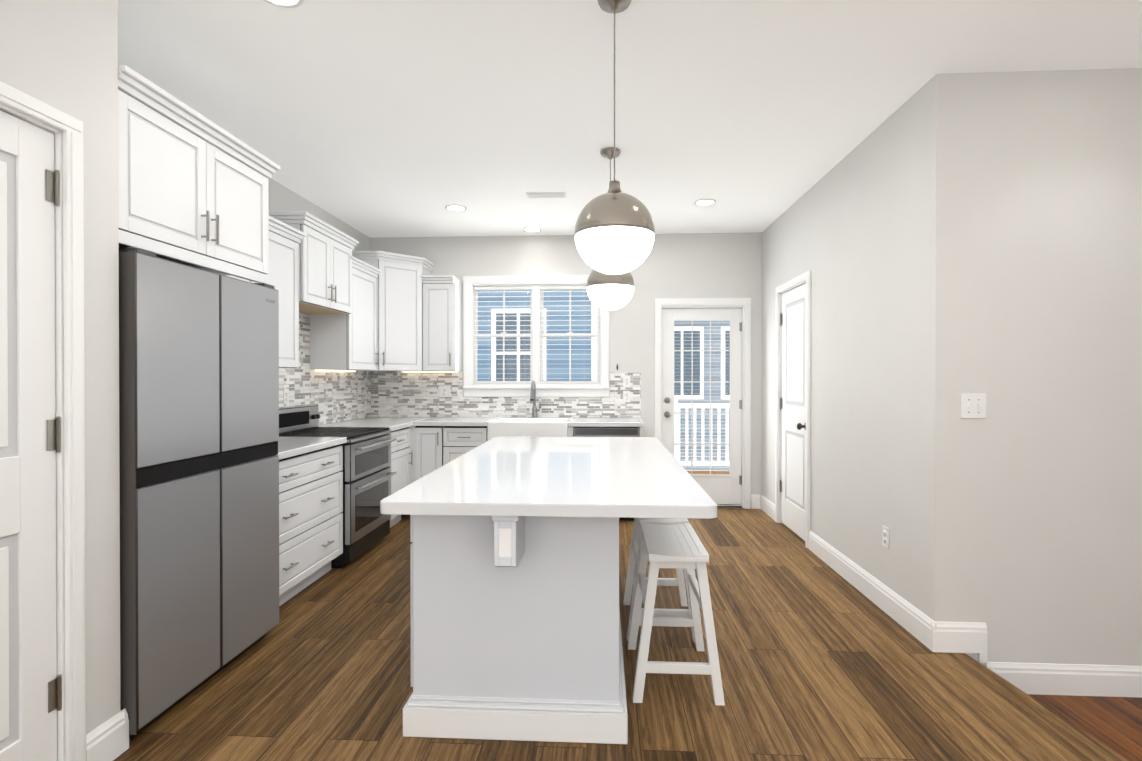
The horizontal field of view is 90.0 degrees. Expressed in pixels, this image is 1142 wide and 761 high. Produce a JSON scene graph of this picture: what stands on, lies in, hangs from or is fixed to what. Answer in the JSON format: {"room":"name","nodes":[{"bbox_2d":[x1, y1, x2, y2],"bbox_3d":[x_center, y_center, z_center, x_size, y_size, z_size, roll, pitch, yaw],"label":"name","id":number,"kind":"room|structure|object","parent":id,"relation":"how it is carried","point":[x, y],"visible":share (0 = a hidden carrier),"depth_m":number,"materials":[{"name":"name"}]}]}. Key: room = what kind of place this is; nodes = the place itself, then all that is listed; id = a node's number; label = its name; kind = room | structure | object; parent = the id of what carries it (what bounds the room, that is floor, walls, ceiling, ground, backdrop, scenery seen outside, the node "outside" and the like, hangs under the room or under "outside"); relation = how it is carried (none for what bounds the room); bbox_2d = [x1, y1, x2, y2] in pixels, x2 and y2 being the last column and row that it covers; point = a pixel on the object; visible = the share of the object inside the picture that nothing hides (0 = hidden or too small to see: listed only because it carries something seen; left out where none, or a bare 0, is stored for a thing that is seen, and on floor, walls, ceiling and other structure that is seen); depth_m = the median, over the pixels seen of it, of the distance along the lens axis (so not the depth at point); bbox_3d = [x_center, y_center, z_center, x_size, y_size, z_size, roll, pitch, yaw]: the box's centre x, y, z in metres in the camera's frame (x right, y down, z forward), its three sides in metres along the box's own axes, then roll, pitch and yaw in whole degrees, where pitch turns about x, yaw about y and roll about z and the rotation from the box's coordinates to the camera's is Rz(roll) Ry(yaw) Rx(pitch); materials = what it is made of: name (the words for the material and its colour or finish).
{"room":"kitchen","nodes":[
{"label":"kitchen","id":0,"kind":"room"},
{"bbox_2d":[0,0,120,734],"bbox_3d":[-2.180,-0.068,-0.567,0.885,2.790,5.225,0,0,3],"label":"wall","id":1,"kind":"structure","parent":0,"point":[61,55],"depth_m":1.92,"materials":[{"name":"paint"}]},
{"bbox_2d":[0,81,85,760],"bbox_3d":[-1.626,0.237,1.580,0.122,2.156,0.574,0,0,3],"label":"closet door","id":2,"kind":"structure","parent":1,"relation":"in","point":[42,576],"depth_m":1.75,"materials":[{"name":"white wood"}]},
{"bbox_2d":[268,178,369,433],"bbox_3d":[-2.290,-0.092,4.106,0.160,2.790,4.095,0,0,3],"label":"wall","id":3,"kind":"structure","parent":0,"point":[281,198],"depth_m":4.64,"materials":[{"name":"paint"}]},
{"bbox_2d":[118,73,273,276],"bbox_3d":[-1.940,-0.808,2.504,0.708,0.528,0.935,0,0,3],"label":"upper cabinet","id":4,"kind":"object","parent":3,"relation":"attached to","point":[192,187],"depth_m":2.37,"materials":[{"name":"white wood"}]},
{"bbox_2d":[232,225,301,367],"bbox_3d":[-2.073,-0.528,3.470,0.338,0.888,0.969,0,0,3],"label":"upper cabinet","id":5,"kind":"object","parent":3,"relation":"attached to","point":[287,279],"depth_m":3.80,"materials":[{"name":"white wood"}]},
{"bbox_2d":[274,217,353,316],"bbox_3d":[-2.010,-0.830,4.341,0.368,0.563,0.776,0,0,3],"label":"upper cabinet","id":6,"kind":"object","parent":3,"relation":"attached to","point":[327,258],"depth_m":4.26,"materials":[{"name":"white wood"}]},
{"bbox_2d":[279,313,370,424],"bbox_3d":[-2.185,-0.077,4.493,0.007,0.924,2.989,0,0,3],"label":"backsplash","id":7,"kind":"structure","parent":3,"relation":"attached to","point":[339,396],"depth_m":4.99,"materials":[{"name":"tile"}]},
{"bbox_2d":[283,389,288,403],"bbox_3d":[-2.183,0.122,4.379,0.008,0.116,0.072,0,0,3],"label":"outlet","id":8,"kind":"object","parent":7,"relation":"attached to","point":[285,396],"visible":1,"depth_m":4.37,"materials":[{"name":"white plastic"}]},
{"bbox_2d":[310,261,373,371],"bbox_3d":[-1.988,-0.536,5.023,0.338,0.888,0.581,0,0,3],"label":"upper cabinet","id":9,"kind":"object","parent":3,"relation":"attached to","point":[337,344],"depth_m":4.79,"materials":[{"name":"white wood"}]},
{"bbox_2d":[354,253,437,371],"bbox_3d":[-1.767,-0.624,5.606,0.717,1.058,0.715,0,0,3],"label":"upper cabinet","id":10,"kind":"object","parent":3,"relation":"attached to","point":[401,282],"depth_m":5.45,"materials":[{"name":"white wood"}]},
{"bbox_2d":[345,417,416,424],"bbox_3d":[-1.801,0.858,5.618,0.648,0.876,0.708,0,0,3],"label":"countertop","id":11,"kind":"structure","parent":0,"point":[372,420],"depth_m":5.32,"materials":[{"name":"white stone"}]},
{"bbox_2d":[370,232,761,495],"bbox_3d":[-0.051,-0.101,5.955,4.110,2.790,0.160,0,0,3],"label":"wall","id":12,"kind":"structure","parent":0,"point":[700,265],"depth_m":5.83,"materials":[{"name":"paint"}]},
{"bbox_2d":[430,277,461,371],"bbox_3d":[-1.297,-0.540,5.774,0.314,0.888,0.329,0,0,3],"label":"upper cabinet","id":13,"kind":"object","parent":12,"relation":"attached to","point":[445,293],"depth_m":5.61,"materials":[{"name":"white wood"}]},
{"bbox_2d":[371,372,640,417],"bbox_3d":[-0.682,0.142,5.906,2.794,0.471,0.007,0,0,3],"label":"backsplash","id":14,"kind":"structure","parent":12,"relation":"attached to","point":[393,394],"depth_m":5.93,"materials":[{"name":"tile"}]},
{"bbox_2d":[439,386,450,396],"bbox_3d":[-1.309,0.114,5.932,0.116,0.116,0.008,0,0,3],"label":"outlet","id":15,"kind":"object","parent":14,"relation":"attached to","point":[444,391],"visible":1,"depth_m":5.93,"materials":[{"name":"white plastic"}]},
{"bbox_2d":[623,376,629,386],"bbox_3d":[0.568,0.009,5.829,0.072,0.116,0.008,0,0,3],"label":"outlet","id":16,"kind":"object","parent":14,"relation":"attached to","point":[626,381],"visible":1,"depth_m":5.83,"materials":[{"name":"white plastic"}]},
{"bbox_2d":[623,391,629,401],"bbox_3d":[0.568,0.164,5.830,0.072,0.116,0.008,0,0,3],"label":"outlet","id":17,"kind":"object","parent":14,"relation":"attached to","point":[626,396],"visible":1,"depth_m":5.83,"materials":[{"name":"white plastic"}]},
{"bbox_2d":[463,275,608,396],"bbox_3d":[-0.357,-0.456,5.940,1.510,1.250,0.200,0,0,3],"label":"window","id":18,"kind":"structure","parent":12,"relation":"in","point":[536,286],"depth_m":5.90,"materials":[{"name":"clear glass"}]},
{"bbox_2d":[655,298,750,508],"bbox_3d":[1.338,0.229,5.859,0.965,2.129,0.195,0,0,3],"label":"door","id":19,"kind":"structure","parent":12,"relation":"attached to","point":[731,488],"depth_m":5.82,"materials":[{"name":"white wood"}]},
{"bbox_2d":[113,508,1121,760],"bbox_3d":[-0.057,1.542,1.296,4.925,0.450,9.480,0,0,3],"label":"floor","id":20,"kind":"structure","parent":0,"point":[819,660],"depth_m":2.43,"materials":[{"name":"brown wood"}]},
{"bbox_2d":[119,247,278,738],"bbox_3d":[-1.898,0.415,2.509,0.746,1.793,0.907,0,0,3],"label":"refrigerator","id":21,"kind":"object","parent":20,"relation":"on","point":[198,455],"visible":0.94,"depth_m":2.31,"materials":[{"name":"silver metal"}]},
{"bbox_2d":[277,441,344,605],"bbox_3d":[-1.918,0.869,3.469,0.648,0.876,0.964,0,0,3],"label":"base cabinet","id":22,"kind":"object","parent":20,"relation":"on","point":[310,511],"depth_m":3.48,"materials":[{"name":"white wood"}]},
{"bbox_2d":[279,405,396,567],"bbox_3d":[-1.812,0.754,4.337,0.750,1.095,0.774,0,0,3],"label":"range oven","id":23,"kind":"object","parent":20,"relation":"on","point":[367,473],"visible":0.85,"depth_m":4.23,"materials":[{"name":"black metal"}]},
{"bbox_2d":[305,425,412,527],"bbox_3d":[-1.832,0.861,5.048,0.648,0.876,0.634,0,0,3],"label":"base cabinet","id":24,"kind":"object","parent":20,"relation":"on","point":[402,448],"depth_m":5.03,"materials":[{"name":"white wood"}]},
{"bbox_2d":[413,421,452,481],"bbox_3d":[-1.297,0.858,5.631,0.357,0.876,0.628,0,0,3],"label":"base cabinet","id":25,"kind":"object","parent":20,"relation":"on","point":[430,438],"depth_m":5.32,"materials":[{"name":"white wood"}]},
{"bbox_2d":[449,421,487,461],"bbox_3d":[-0.970,0.858,5.613,0.532,0.876,0.628,0,0,3],"label":"base cabinet","id":26,"kind":"object","parent":20,"relation":"on","point":[464,436],"depth_m":5.30,"materials":[{"name":"white wood"}]},
{"bbox_2d":[487,418,569,440],"bbox_3d":[-0.388,0.509,5.481,0.740,0.263,0.502,0,0,3],"label":"farmhouse sink","id":27,"kind":"object","parent":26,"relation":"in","point":[539,427],"visible":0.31,"depth_m":5.24,"materials":[{"name":"white ceramic"}]},
{"bbox_2d":[530,381,540,417],"bbox_3d":[-0.358,0.190,5.694,0.094,0.378,0.266,0,0,3],"label":"gooseneck faucet","id":28,"kind":"object","parent":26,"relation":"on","point":[535,410],"visible":1,"depth_m":5.78,"materials":[{"name":"silver metal"}]},
{"bbox_2d":[403,516,627,743],"bbox_3d":[-0.053,0.872,2.913,1.047,0.875,2.056,0,0,3],"label":"kitchen island","id":29,"kind":"object","parent":20,"relation":"on","point":[516,635],"depth_m":2.10,"materials":[{"name":"white wood"}]},
{"bbox_2d":[380,436,716,519],"bbox_3d":[-0.026,0.416,2.896,1.112,0.036,2.103,0,0,3],"label":"island countertop","id":30,"kind":"structure","parent":29,"relation":"on","point":[597,478],"depth_m":2.18,"materials":[{"name":"white stone"}]},
{"bbox_2d":[574,427,638,520],"bbox_3d":[0.338,0.862,5.497,0.598,0.868,0.661,0,0,3],"label":"dishwasher","id":31,"kind":"object","parent":20,"relation":"on","point":[606,431],"visible":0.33,"depth_m":5.22,"materials":[{"name":"silver metal"}]},
{"bbox_2d":[623,518,694,642],"bbox_3d":[0.479,1.004,3.102,0.370,0.609,0.502,0,0,3],"label":"stool","id":32,"kind":"object","parent":20,"relation":"on","point":[679,581],"visible":0.4,"depth_m":3.15,"materials":[{"name":"white paint"}]},
{"bbox_2d":[628,523,724,705],"bbox_3d":[0.450,1.006,2.560,0.370,0.609,0.502,0,0,3],"label":"stool","id":33,"kind":"object","parent":20,"relation":"on","point":[680,546],"visible":1,"depth_m":2.35,"materials":[{"name":"white paint"}]},
{"bbox_2d":[961,653,1127,760],"bbox_3d":[2.015,1.340,-0.334,0.019,0.031,6.161,0,0,-2],"label":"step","id":34,"kind":"structure","parent":20,"relation":"attached to","point":[1052,712],"depth_m":2.27,"materials":[{"name":"brown wood"}]},
{"bbox_2d":[118,0,1141,237],"bbox_3d":[1.074,-1.547,1.219,7.190,0.150,9.480,0,0,3],"label":"ceiling","id":35,"kind":"structure","parent":0,"point":[389,118],"depth_m":2.87,"materials":[{"name":"paint"}]},
{"bbox_2d":[263,0,303,7],"bbox_3d":[-1.113,-1.472,2.165,0.184,0.008,0.184,0,0,3],"label":"recessed light","id":36,"kind":"object","parent":35,"relation":"in","point":[288,3],"visible":1,"depth_m":2.23,"materials":[{"name":"white plastic"}]},
{"bbox_2d":[445,205,466,210],"bbox_3d":[-0.993,-1.486,4.927,0.184,0.008,0.184,0,0,3],"label":"recessed light","id":37,"kind":"object","parent":35,"relation":"in","point":[455,207],"visible":0.98,"depth_m":4.92,"materials":[{"name":"white plastic"}]},
{"bbox_2d":[523,227,541,231],"bbox_3d":[-0.383,-1.490,5.645,0.184,0.008,0.184,0,0,3],"label":"recessed light","id":38,"kind":"object","parent":35,"relation":"in","point":[531,229],"visible":0.98,"depth_m":5.64,"materials":[{"name":"white plastic"}]},
{"bbox_2d":[525,192,565,198],"bbox_3d":[-0.200,-1.484,4.584,0.320,0.009,0.130,0,0,3],"label":"ceiling vent","id":39,"kind":"object","parent":35,"relation":"in","point":[548,195],"visible":1,"depth_m":4.57,"materials":[{"name":"white plastic"}]},
{"bbox_2d":[586,147,634,309],"bbox_3d":[0.255,-0.970,3.700,0.314,1.028,0.314,0,0,3],"label":"pendant light","id":40,"kind":"object","parent":35,"relation":"hanging from","point":[609,292],"visible":0.73,"depth_m":3.60,"materials":[{"name":"white glass"}]},
{"bbox_2d":[574,0,654,274],"bbox_3d":[0.168,-0.944,2.203,0.314,1.065,0.314,0,0,3],"label":"pendant light","id":41,"kind":"object","parent":35,"relation":"hanging from","point":[614,233],"visible":0.98,"depth_m":2.10,"materials":[{"name":"silver metal"}]},
{"bbox_2d":[694,199,716,205],"bbox_3d":[1.122,-1.486,4.772,0.184,0.008,0.184,0,0,3],"label":"recessed light","id":42,"kind":"object","parent":35,"relation":"in","point":[705,202],"visible":0.96,"depth_m":4.77,"materials":[{"name":"white plastic"}]},
{"bbox_2d":[762,68,1141,665],"bbox_3d":[3.342,0.132,4.264,2.990,3.240,3.170,0,0,3],"label":"wall","id":43,"kind":"structure","parent":0,"point":[947,239],"depth_m":2.75,"materials":[{"name":"paint"}]},
{"bbox_2d":[754,494,774,520],"bbox_3d":[1.893,1.225,5.517,0.038,0.142,0.516,0,0,3],"label":"baseboard","id":44,"kind":"structure","parent":43,"relation":"attached to","point":[761,502],"depth_m":5.61,"materials":[{"name":"white wood"}]},
{"bbox_2d":[775,270,810,547],"bbox_3d":[1.881,0.223,4.830,0.122,2.151,0.844,0,0,3],"label":"pantry door","id":45,"kind":"structure","parent":43,"relation":"in","point":[792,420],"depth_m":4.85,"materials":[{"name":"white wood"}]},
{"bbox_2d":[808,531,925,645],"bbox_3d":[1.799,1.235,3.591,0.017,0.142,1.646,0,0,3],"label":"baseboard","id":46,"kind":"structure","parent":43,"relation":"attached to","point":[904,613],"depth_m":3.36,"materials":[{"name":"white wood"}]},
{"bbox_2d":[882,525,888,548],"bbox_3d":[1.784,0.887,3.241,0.008,0.116,0.072,0,0,3],"label":"electrical outlet","id":47,"kind":"object","parent":43,"relation":"attached to","point":[885,536],"visible":1,"depth_m":3.23,"materials":[{"name":"white plastic"}]},
{"bbox_2d":[960,394,985,418],"bbox_3d":[1.938,0.123,2.747,0.120,0.120,0.012,0,0,3],"label":"switch plate","id":48,"kind":"object","parent":43,"relation":"attached to","point":[972,405],"visible":1,"depth_m":2.75,"materials":[{"name":"white plastic"}]},
{"bbox_2d":[926,615,1141,697],"bbox_3d":[3.162,1.334,2.684,2.837,0.332,0.016,0,0,3],"label":"baseboard","id":49,"kind":"structure","parent":43,"relation":"attached to","point":[946,637],"depth_m":2.73,"materials":[{"name":"white wood"}]},
{"bbox_2d":[1028,694,1141,760],"bbox_3d":[3.139,1.650,-0.213,2.910,0.270,6.810,0,0,3],"label":"floor","id":50,"kind":"structure","parent":0,"point":[1114,724],"depth_m":2.54,"materials":[{"name":"brown wood"}]},
{"label":"outside","id":51,"kind":"structure","parent":0,"visible":0},
{"bbox_2d":[674,398,729,473],"bbox_3d":[1.757,0.927,7.174,4.150,1.320,2.420,0,0,3],"label":"deck railing","id":52,"kind":"object","parent":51,"point":[677,416],"depth_m":8.25,"materials":[{"name":"white wood"}]},
{"bbox_2d":[674,321,729,470],"bbox_3d":[4.410,-1.562,14.989,5.700,7.380,4.300,0,0,3],"label":"door glass","id":53,"kind":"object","parent":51,"point":[702,363],"depth_m":13.20,"materials":[{"name":"grey"}]}
]}

